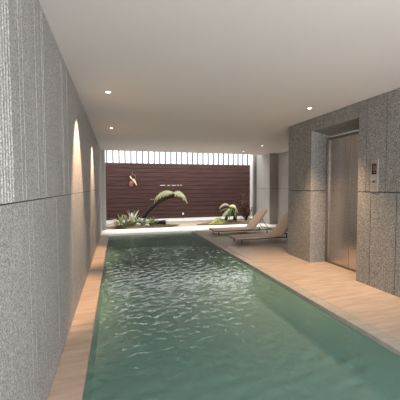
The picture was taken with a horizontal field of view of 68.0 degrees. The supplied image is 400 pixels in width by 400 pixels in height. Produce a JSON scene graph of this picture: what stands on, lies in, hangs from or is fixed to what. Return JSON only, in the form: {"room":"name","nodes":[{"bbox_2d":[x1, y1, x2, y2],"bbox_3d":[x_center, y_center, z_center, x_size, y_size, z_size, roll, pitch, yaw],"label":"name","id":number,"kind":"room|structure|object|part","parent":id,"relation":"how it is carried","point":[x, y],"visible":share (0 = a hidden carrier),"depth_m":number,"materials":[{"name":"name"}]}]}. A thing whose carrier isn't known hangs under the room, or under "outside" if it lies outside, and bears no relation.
{"room":"indoor swimming pool","nodes":[
{"label":"indoor swimming pool","id":0,"kind":"room"},
{"bbox_2d":[0,0,101,399],"bbox_3d":[-1.513,0.384,3.385,0.206,3.445,12.500,-1,3,-16],"label":"wall","id":1,"kind":"structure","parent":0,"point":[51,180],"depth_m":1.77,"materials":[{"name":"grey stone"}]},
{"bbox_2d":[101,150,105,229],"bbox_3d":[-3.187,-0.422,9.487,0.315,3.125,0.210,-1,3,-16],"label":"trim","id":2,"kind":"structure","parent":1,"relation":"attached to","point":[103,176],"depth_m":9.42,"materials":[{"name":"grey stone"}]},
{"bbox_2d":[106,220,261,229],"bbox_3d":[-0.426,0.992,11.268,6.649,0.220,2.260,-1,3,-16],"label":"floor","id":3,"kind":"structure","parent":0,"point":[183,224],"depth_m":10.82,"materials":[{"name":"beige stone"}]},
{"bbox_2d":[106,222,178,228],"bbox_3d":[-1.941,0.848,10.237,2.572,0.151,1.086,-1,3,-16],"label":"soil mound","id":4,"kind":"object","parent":3,"relation":"on","point":[153,225],"visible":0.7,"depth_m":10.00,"materials":[{"name":"brown soil"}]},
{"bbox_2d":[122,221,139,226],"bbox_3d":[-2.240,0.823,10.259,1.285,0.200,0.780,-1,3,-16],"label":"moss mound","id":5,"kind":"object","parent":4,"relation":"on","point":[129,222],"visible":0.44,"depth_m":10.11,"materials":[{"name":"green plant"}]},
{"bbox_2d":[127,210,138,222],"bbox_3d":[-2.284,0.571,10.149,0.444,0.514,0.545,-2,3,-32],"label":"agave","id":6,"kind":"object","parent":4,"relation":"on","point":[131,217],"visible":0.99,"depth_m":10.10,"materials":[{"name":"green plant"}]},
{"bbox_2d":[155,220,165,223],"bbox_3d":[-1.399,0.794,10.457,0.382,0.174,0.169,0,3,10],"label":"log","id":7,"kind":"object","parent":4,"relation":"on","point":[160,221],"visible":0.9,"depth_m":10.38,"materials":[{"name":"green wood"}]},
{"bbox_2d":[138,190,186,222],"bbox_3d":[-1.350,0.294,10.495,1.851,1.273,0.274,-1,3,-16],"label":"tree fern","id":8,"kind":"object","parent":4,"relation":"on","point":[179,194],"visible":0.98,"depth_m":10.46,"materials":[{"name":"green plant"}]},
{"bbox_2d":[106,216,251,224],"bbox_3d":[-0.645,0.896,12.024,6.139,0.245,1.000,-1,3,-16],"label":"kerb","id":9,"kind":"object","parent":3,"relation":"on","point":[198,219],"visible":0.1,"depth_m":11.86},
{"bbox_2d":[105,151,249,220],"bbox_3d":[-0.754,-1.020,12.295,6.139,3.550,0.080,-1,3,-16],"label":"fence","id":10,"kind":"object","parent":9,"relation":"on","point":[205,187],"visible":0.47,"depth_m":12.24,"materials":[{"name":"brown wood"}]},
{"bbox_2d":[129,171,136,186],"bbox_3d":[-2.640,-0.822,11.672,0.296,0.606,0.113,-1,3,-16],"label":"hanging ornament","id":11,"kind":"object","parent":10,"relation":"hanging from","point":[131,183],"visible":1,"depth_m":11.64,"materials":[{"name":"metal"}]},
{"bbox_3d":[-0.755,-1.482,12.274,6.139,0.035,0.080,-1,3,-16],"label":"rail","id":12,"kind":"part","parent":10,"relation":"part of","materials":[{"name":"grey metal"}]},
{"bbox_2d":[197,220,248,224],"bbox_3d":[0.951,0.807,11.177,2.285,0.126,1.010,-1,3,-16],"label":"soil mound","id":13,"kind":"object","parent":3,"relation":"on","point":[229,222],"visible":0.7,"depth_m":10.89,"materials":[{"name":"brown soil"}]},
{"bbox_2d":[208,218,226,224],"bbox_3d":[0.689,0.762,10.956,0.933,0.237,0.526,-1,3,-16],"label":"moss mound","id":14,"kind":"object","parent":13,"relation":"on","point":[217,220],"visible":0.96,"depth_m":10.79,"materials":[{"name":"plant"}]},
{"bbox_2d":[219,203,239,220],"bbox_3d":[1.117,0.492,11.137,0.895,0.754,0.403,-1,3,-25],"label":"fern","id":15,"kind":"object","parent":13,"relation":"on","point":[228,211],"visible":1,"depth_m":11.07,"materials":[{"name":"green plant"}]},
{"bbox_2d":[233,193,251,220],"bbox_3d":[1.862,0.279,11.998,1.290,1.130,0.820,-1,3,-16],"label":"shrub","id":16,"kind":"object","parent":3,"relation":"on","point":[245,213],"visible":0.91,"depth_m":11.88,"materials":[{"name":"red plant"}]},
{"bbox_2d":[101,223,276,239],"bbox_3d":[-0.059,1.000,9.688,6.399,0.160,0.980,-1,3,-16],"label":"ledge","id":17,"kind":"object","parent":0,"point":[119,234],"visible":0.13,"depth_m":9.04,"materials":[{"name":"stone"}]},
{"bbox_2d":[39,0,399,154],"bbox_3d":[1.656,-1.524,4.275,7.049,0.300,12.650,-1,3,-16],"label":"ceiling","id":18,"kind":"structure","parent":0,"point":[181,76],"depth_m":2.85,"materials":[{"name":"beige paint"}]},
{"bbox_2d":[47,231,399,399],"bbox_3d":[0.083,1.444,3.310,2.804,0.480,11.600,-1,3,-16],"label":"swimming pool","id":19,"kind":"object","parent":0,"point":[205,321],"visible":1,"depth_m":3.27,"materials":[{"name":"green liquid"}]},
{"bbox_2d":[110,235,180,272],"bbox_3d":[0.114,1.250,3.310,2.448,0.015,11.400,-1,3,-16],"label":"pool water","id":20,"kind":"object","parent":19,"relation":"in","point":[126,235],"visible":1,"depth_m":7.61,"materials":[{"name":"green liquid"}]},
{"bbox_2d":[249,155,252,215],"bbox_3d":[2.519,-0.917,12.484,0.260,3.800,1.480,-1,3,-16],"label":"wall","id":21,"kind":"structure","parent":0,"point":[250,156],"depth_m":12.98,"materials":[{"name":"white paint"}]},
{"bbox_2d":[252,155,256,217],"bbox_3d":[2.372,-0.540,11.627,0.620,2.925,0.120,-1,3,-16],"label":"trim","id":22,"kind":"structure","parent":21,"relation":"attached to","point":[254,156],"depth_m":11.51,"materials":[{"name":"grey stone"}]},
{"bbox_2d":[256,153,277,223],"bbox_3d":[2.580,-0.377,11.100,0.510,2.645,1.020,-1,3,-16],"label":"wall pier","id":23,"kind":"object","parent":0,"point":[267,164],"visible":0.65,"depth_m":10.65,"materials":[{"name":"grey stone"}]},
{"bbox_2d":[278,151,288,222],"bbox_3d":[3.471,-0.267,8.549,0.180,2.645,4.380,-1,3,-16],"label":"wall","id":24,"kind":"structure","parent":0,"point":[283,158],"depth_m":10.30,"materials":[{"name":"grey stone"}]},
{"bbox_2d":[197,227,399,340],"bbox_3d":[3.003,1.236,4.124,3.265,0.160,11.400,-1,3,-16],"label":"floor","id":25,"kind":"structure","parent":0,"point":[336,285],"depth_m":4.30,"materials":[{"name":"beige wood"}]},
{"bbox_2d":[209,209,271,235],"bbox_3d":[1.181,0.623,8.602,1.792,0.680,0.530,-1,3,-16],"label":"sun lounger","id":26,"kind":"object","parent":25,"relation":"on","point":[260,213],"visible":0.98,"depth_m":8.55,"materials":[{"name":"beige fabric"}]},
{"bbox_3d":[0.887,0.832,8.528,1.180,0.028,0.530,-1,3,-16],"label":"seat","id":27,"kind":"part","parent":26,"relation":"part of","materials":[{"name":"beige fabric"}]},
{"bbox_3d":[1.191,0.849,8.614,1.774,0.024,0.530,-1,3,-16],"label":"frame","id":28,"kind":"part","parent":26,"relation":"part of","materials":[{"name":"brown metal"}]},
{"bbox_3d":[1.676,0.546,8.738,0.458,0.541,0.530,-1,3,-16],"label":"backrest","id":29,"kind":"part","parent":26,"relation":"part of","materials":[{"name":"beige fabric"}]},
{"bbox_2d":[228,212,287,244],"bbox_3d":[1.638,0.677,7.350,1.792,0.680,0.530,-1,3,-16],"label":"sun lounger","id":30,"kind":"object","parent":25,"relation":"on","point":[281,227],"visible":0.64,"depth_m":7.29,"materials":[{"name":"beige fabric"}]},
{"bbox_3d":[1.344,0.886,7.276,1.180,0.028,0.530,-1,3,-16],"label":"seat","id":31,"kind":"part","parent":30,"relation":"part of","materials":[{"name":"beige fabric"}]},
{"bbox_3d":[1.648,0.903,7.362,1.774,0.024,0.530,-1,3,-16],"label":"frame","id":32,"kind":"part","parent":30,"relation":"part of","materials":[{"name":"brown metal"}]},
{"bbox_3d":[2.133,0.600,7.486,0.458,0.541,0.530,-1,3,-16],"label":"backrest","id":33,"kind":"part","parent":30,"relation":"part of","materials":[{"name":"beige fabric"}]},
{"bbox_2d":[288,88,399,297],"bbox_3d":[3.922,0.002,2.452,2.322,2.645,7.788,-1,3,-16],"label":"wall","id":34,"kind":"structure","parent":0,"point":[376,119],"depth_m":4.10,"materials":[{"name":"grey stone"}]},
{"bbox_2d":[325,131,359,271],"bbox_3d":[2.426,0.027,4.793,0.095,2.200,1.032,-1,3,-16],"label":"door","id":35,"kind":"structure","parent":34,"relation":"in","point":[342,191],"depth_m":4.94,"materials":[{"name":"metal"}]},
{"bbox_3d":[2.369,0.031,5.025,0.040,2.148,0.473,-1,3,-16],"label":"panel","id":36,"kind":"part","parent":35,"relation":"part of","materials":[{"name":"silver metal"}]},
{"bbox_3d":[2.499,0.051,4.566,0.040,2.148,0.471,-1,3,-16],"label":"panel","id":37,"kind":"part","parent":35,"relation":"part of","materials":[{"name":"silver metal"}]},
{"bbox_2d":[370,159,378,191],"bbox_3d":[2.293,-0.321,3.900,0.019,0.425,0.114,-1,3,-16],"label":"panel","id":38,"kind":"object","parent":34,"relation":"attached to","point":[374,163],"visible":1,"depth_m":3.89,"materials":[{"name":"metal"}]}
]}

